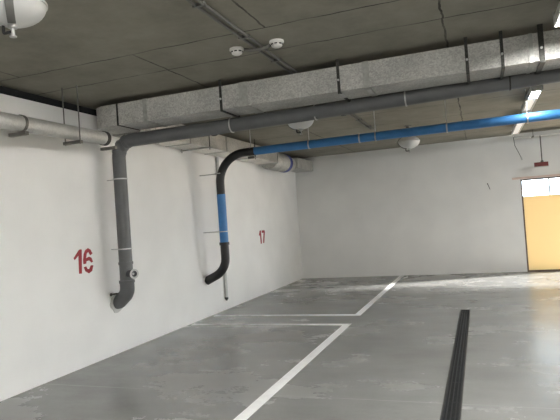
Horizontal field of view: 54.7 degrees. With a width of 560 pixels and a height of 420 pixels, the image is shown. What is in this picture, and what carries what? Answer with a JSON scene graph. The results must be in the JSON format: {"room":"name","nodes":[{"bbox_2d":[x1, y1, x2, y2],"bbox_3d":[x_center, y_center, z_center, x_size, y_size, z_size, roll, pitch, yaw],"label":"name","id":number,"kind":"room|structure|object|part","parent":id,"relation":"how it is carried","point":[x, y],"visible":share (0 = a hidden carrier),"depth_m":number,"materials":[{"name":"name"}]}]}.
{"room":"parking garage","nodes":[
{"label":"parking garage","id":0,"kind":"room"},
{"bbox_2d":[0,93,302,400],"bbox_3d":[-2.686,0.331,5.601,0.300,2.940,18.050,-4,-1,20],"label":"wall","id":1,"kind":"structure","parent":0,"point":[57,200],"depth_m":6.65,"materials":[{"name":"white paint"}]},
{"bbox_2d":[0,86,96,115],"bbox_3d":[-2.816,-1.181,5.639,0.250,0.095,18.050,-4,-1,20],"label":"trim","id":2,"kind":"structure","parent":1,"relation":"attached to","point":[3,90],"depth_m":5.92,"materials":[{"name":"black plastic"}]},
{"bbox_2d":[74,248,92,273],"bbox_3d":[-2.265,0.593,6.249,0.002,0.294,0.322,-4,-1,20],"label":"number","id":3,"kind":"object","parent":1,"relation":"attached to","point":[79,253],"visible":1,"depth_m":6.26,"materials":[{"name":"red paint"}]},
{"bbox_2d":[215,157,227,300],"bbox_3d":[-1.026,0.330,9.566,0.062,2.535,0.062,-4,-1,20],"label":"pipe","id":4,"kind":"object","parent":1,"relation":"attached to","point":[216,158],"visible":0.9,"depth_m":9.53,"materials":[{"name":"grey plastic"}]},
{"bbox_2d":[259,230,264,243],"bbox_3d":[-0.375,0.564,11.379,0.002,0.276,0.340,-4,-1,20],"label":"number","id":5,"kind":"object","parent":1,"relation":"attached to","point":[263,231],"visible":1,"depth_m":11.42,"materials":[{"name":"red paint"}]},
{"bbox_2d":[0,271,559,419],"bbox_3d":[3.282,1.441,3.409,12.820,0.200,18.050,-4,-1,20],"label":"floor","id":6,"kind":"structure","parent":0,"point":[392,361],"depth_m":5.66,"materials":[{"name":"concrete"}]},
{"bbox_2d":[192,324,350,419],"bbox_3d":[-1.041,1.688,5.594,2.485,0.002,5.060,-4,-1,20],"label":"parking line","id":7,"kind":"object","parent":6,"relation":"on","point":[279,384],"visible":1,"depth_m":5.36,"materials":[{"name":"white paint"}]},
{"bbox_2d":[215,276,402,315],"bbox_3d":[0.907,1.655,10.861,2.460,0.002,4.970,-4,-1,20],"label":"parking line","id":8,"kind":"object","parent":6,"relation":"on","point":[388,287],"visible":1,"depth_m":8.74,"materials":[{"name":"white paint"}]},
{"bbox_2d":[440,310,469,419],"bbox_3d":[0.500,1.581,1.913,0.140,0.153,12.918,-4,-1,20],"label":"floor drain","id":9,"kind":"object","parent":6,"relation":"in","point":[452,401],"visible":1,"depth_m":4.91,"materials":[{"name":"grey metal"}]},
{"bbox_3d":[0.559,1.551,1.891,0.011,0.103,12.918,-4,-1,20],"label":"rail","id":10,"kind":"part","parent":9,"relation":"part of","materials":[{"name":"grey metal"}]},
{"bbox_2d":[0,0,559,157],"bbox_3d":[3.055,-1.786,3.473,12.820,0.200,18.050,-4,-1,20],"label":"ceiling","id":11,"kind":"structure","parent":0,"point":[114,51],"depth_m":4.75,"materials":[{"name":"concrete"}]},
{"bbox_2d":[0,0,47,37],"bbox_3d":[-1.561,-1.185,3.147,0.394,0.363,0.394,-4,-1,20],"label":"fire extinguisher","id":12,"kind":"object","parent":11,"relation":"attached to","point":[14,14],"visible":1,"depth_m":3.09,"materials":[{"name":"metal"}]},
{"bbox_2d":[0,85,116,150],"bbox_3d":[-3.605,-0.949,1.639,0.220,0.605,9.595,-4,-1,20],"label":"duct","id":13,"kind":"object","parent":11,"relation":"hanging from","point":[24,125],"visible":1,"depth_m":5.30,"materials":[{"name":"metal"}]},
{"bbox_3d":[-2.375,-0.688,4.920,0.200,0.032,0.040,-4,-1,20],"label":"hanger rail","id":14,"kind":"part","parent":13,"relation":"part of","materials":[{"name":"metal"}]},
{"bbox_3d":[-2.241,-0.966,5.615,0.012,0.605,0.012,-4,-1,-2],"label":"hanger rod","id":15,"kind":"part","parent":13,"relation":"part of","materials":[{"name":"grey metal"}]},
{"bbox_3d":[-2.133,-0.692,5.577,0.220,0.032,0.040,-4,-1,20],"label":"hanger rail","id":16,"kind":"part","parent":13,"relation":"part of","materials":[{"name":"metal"}]},
{"bbox_3d":[-2.064,-0.980,5.550,0.012,0.605,0.012,-5,-2,43],"label":"hanger rod","id":17,"kind":"part","parent":13,"relation":"part of","materials":[{"name":"grey metal"}]},
{"bbox_3d":[-1.934,-0.696,6.117,0.200,0.032,0.040,-4,-1,20],"label":"hanger rail","id":18,"kind":"part","parent":13,"relation":"part of","materials":[{"name":"metal"}]},
{"bbox_2d":[112,124,312,172],"bbox_3d":[-0.624,-1.065,10.196,0.550,0.454,7.385,-4,-1,20],"label":"duct","id":19,"kind":"object","parent":11,"relation":"hanging from","point":[219,145],"visible":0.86,"depth_m":9.23,"materials":[{"name":"metal"}]},
{"bbox_3d":[-1.292,-0.938,8.357,0.550,0.016,0.036,-4,-1,20],"label":"hanger rail","id":20,"kind":"part","parent":19,"relation":"part of","materials":[{"name":"metal"}]},
{"bbox_2d":[229,46,243,55],"bbox_3d":[-0.379,-1.389,4.756,0.127,0.058,0.127,-4,-1,20],"label":"smoke detector","id":21,"kind":"object","parent":11,"relation":"attached to","point":[236,50],"visible":1,"depth_m":4.72,"materials":[{"name":"white plastic"}]},
{"bbox_2d":[269,38,283,47],"bbox_3d":[-0.028,-1.416,4.627,0.127,0.058,0.127,-4,-1,20],"label":"smoke detector","id":22,"kind":"object","parent":11,"relation":"attached to","point":[275,43],"visible":1,"depth_m":4.59,"materials":[{"name":"white plastic"}]},
{"bbox_2d":[186,0,373,129],"bbox_3d":[-0.805,-1.396,3.059,0.249,0.047,14.200,-4,-1,20],"label":"conduit","id":23,"kind":"object","parent":11,"relation":"attached to","point":[200,4],"visible":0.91,"depth_m":4.45,"materials":[{"name":"grey plastic"}]},
{"bbox_2d":[288,120,313,134],"bbox_3d":[0.291,-1.242,7.718,0.397,0.328,0.394,-4,-1,20],"label":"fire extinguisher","id":24,"kind":"object","parent":11,"relation":"attached to","point":[299,126],"visible":0.56,"depth_m":7.63,"materials":[{"name":"metal"}]},
{"bbox_2d":[288,120,313,129],"bbox_3d":[0.291,-1.257,7.718,0.394,0.223,0.394,-4,-1,20],"label":"bowl","id":25,"kind":"object","parent":24,"relation":"on","point":[306,124],"depth_m":7.62,"materials":[{"name":"white plastic"}]},
{"bbox_2d":[96,24,559,134],"bbox_3d":[3.542,-1.529,4.448,12.220,0.341,0.506,-4,-1,20],"label":"air duct","id":26,"kind":"object","parent":11,"relation":"hanging from","point":[537,52],"visible":0.99,"depth_m":5.32,"materials":[{"name":"metal"}]},
{"bbox_2d":[107,69,559,312],"bbox_3d":[3.645,-0.433,4.657,12.323,2.534,0.337,-4,-1,20],"label":"drain pipe","id":27,"kind":"object","parent":11,"relation":"hanging from","point":[128,275],"visible":0.95,"depth_m":6.07,"materials":[{"name":"grey plastic"}]},
{"bbox_2d":[200,89,559,284],"bbox_3d":[4.454,-0.459,6.883,12.348,2.509,0.166,-4,-1,20],"label":"pipe","id":28,"kind":"object","parent":11,"relation":"hanging from","point":[224,244],"visible":0.99,"depth_m":8.16,"materials":[{"name":"blue plastic"}]},
{"bbox_2d":[397,125,419,152],"bbox_3d":[2.301,-1.269,9.695,0.395,0.478,0.394,-4,-1,20],"label":"fire extinguisher","id":29,"kind":"object","parent":11,"relation":"attached to","point":[405,143],"visible":0.95,"depth_m":9.57,"materials":[{"name":"metal"}]},
{"bbox_2d":[398,136,419,148],"bbox_3d":[2.306,-1.210,9.694,0.394,0.223,0.394,-4,-1,20],"label":"bowl","id":30,"kind":"object","parent":29,"relation":"on","point":[405,142],"depth_m":9.56,"materials":[{"name":"white plastic"}]},
{"bbox_2d":[511,112,524,135],"bbox_3d":[4.334,-1.565,9.850,0.132,0.167,2.100,-4,-1,20],"label":"lamp","id":31,"kind":"object","parent":11,"relation":"attached to","point":[517,128],"visible":0.59,"depth_m":10.12,"materials":[{"name":"grey plastic"}]},
{"bbox_2d":[521,85,542,112],"bbox_3d":[3.444,-1.550,7.434,0.132,0.167,1.650,-4,-1,20],"label":"lamp","id":32,"kind":"object","parent":11,"relation":"attached to","point":[534,92],"visible":0.73,"depth_m":7.22,"materials":[{"name":"grey plastic"}]},
{"bbox_2d":[530,91,538,97],"bbox_3d":[3.272,-1.510,6.959,0.094,0.023,0.600,-4,-1,20],"label":"diffuser","id":33,"kind":"object","parent":32,"relation":"attached to","point":[533,94],"depth_m":7.02,"materials":[{"name":"white plastic"}]},
{"bbox_2d":[514,129,559,138],"bbox_3d":[8.377,-1.849,10.352,7.200,0.150,0.240,-4,-1,20],"label":"cable tray","id":34,"kind":"object","parent":11,"relation":"hanging from","point":[532,134],"visible":0.92,"depth_m":11.37,"materials":[{"name":"grey metal"}]},
{"bbox_2d":[534,136,548,167],"bbox_3d":[5.478,-1.234,11.403,0.280,0.663,0.059,-4,-1,20],"label":"sign","id":35,"kind":"object","parent":34,"relation":"hanging from","point":[542,163],"visible":1,"depth_m":11.39,"materials":[{"name":"red plastic"}]},
{"bbox_3d":[5.497,-0.963,11.397,0.270,0.090,0.030,-4,-1,20],"label":"plate","id":36,"kind":"part","parent":35,"relation":"part of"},
{"bbox_2d":[553,2,559,27],"bbox_3d":[1.985,-1.523,3.618,0.132,0.167,1.380,-4,-1,20],"label":"lamp","id":37,"kind":"object","parent":11,"relation":"attached to","point":[556,16],"visible":1,"depth_m":4.17,"materials":[{"name":"grey plastic"}]},
{"bbox_2d":[295,134,559,278],"bbox_3d":[6.252,-0.226,11.667,12.320,3.035,0.120,-4,-1,20],"label":"wall","id":38,"kind":"structure","parent":0,"point":[430,209],"depth_m":12.69,"materials":[{"name":"white paint"}]},
{"bbox_2d":[512,174,559,179],"bbox_3d":[7.146,-0.844,11.265,4.280,0.045,0.050,-4,-1,20],"label":"trim","id":39,"kind":"structure","parent":38,"relation":"attached to","point":[552,175],"depth_m":11.82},
{"bbox_2d":[520,176,559,271],"bbox_3d":[5.902,0.302,11.759,1.111,2.035,0.060,-4,-1,20],"label":"door","id":40,"kind":"structure","parent":38,"relation":"in","point":[541,213],"depth_m":11.81,"materials":[{"name":"yellow metal"}]}
]}

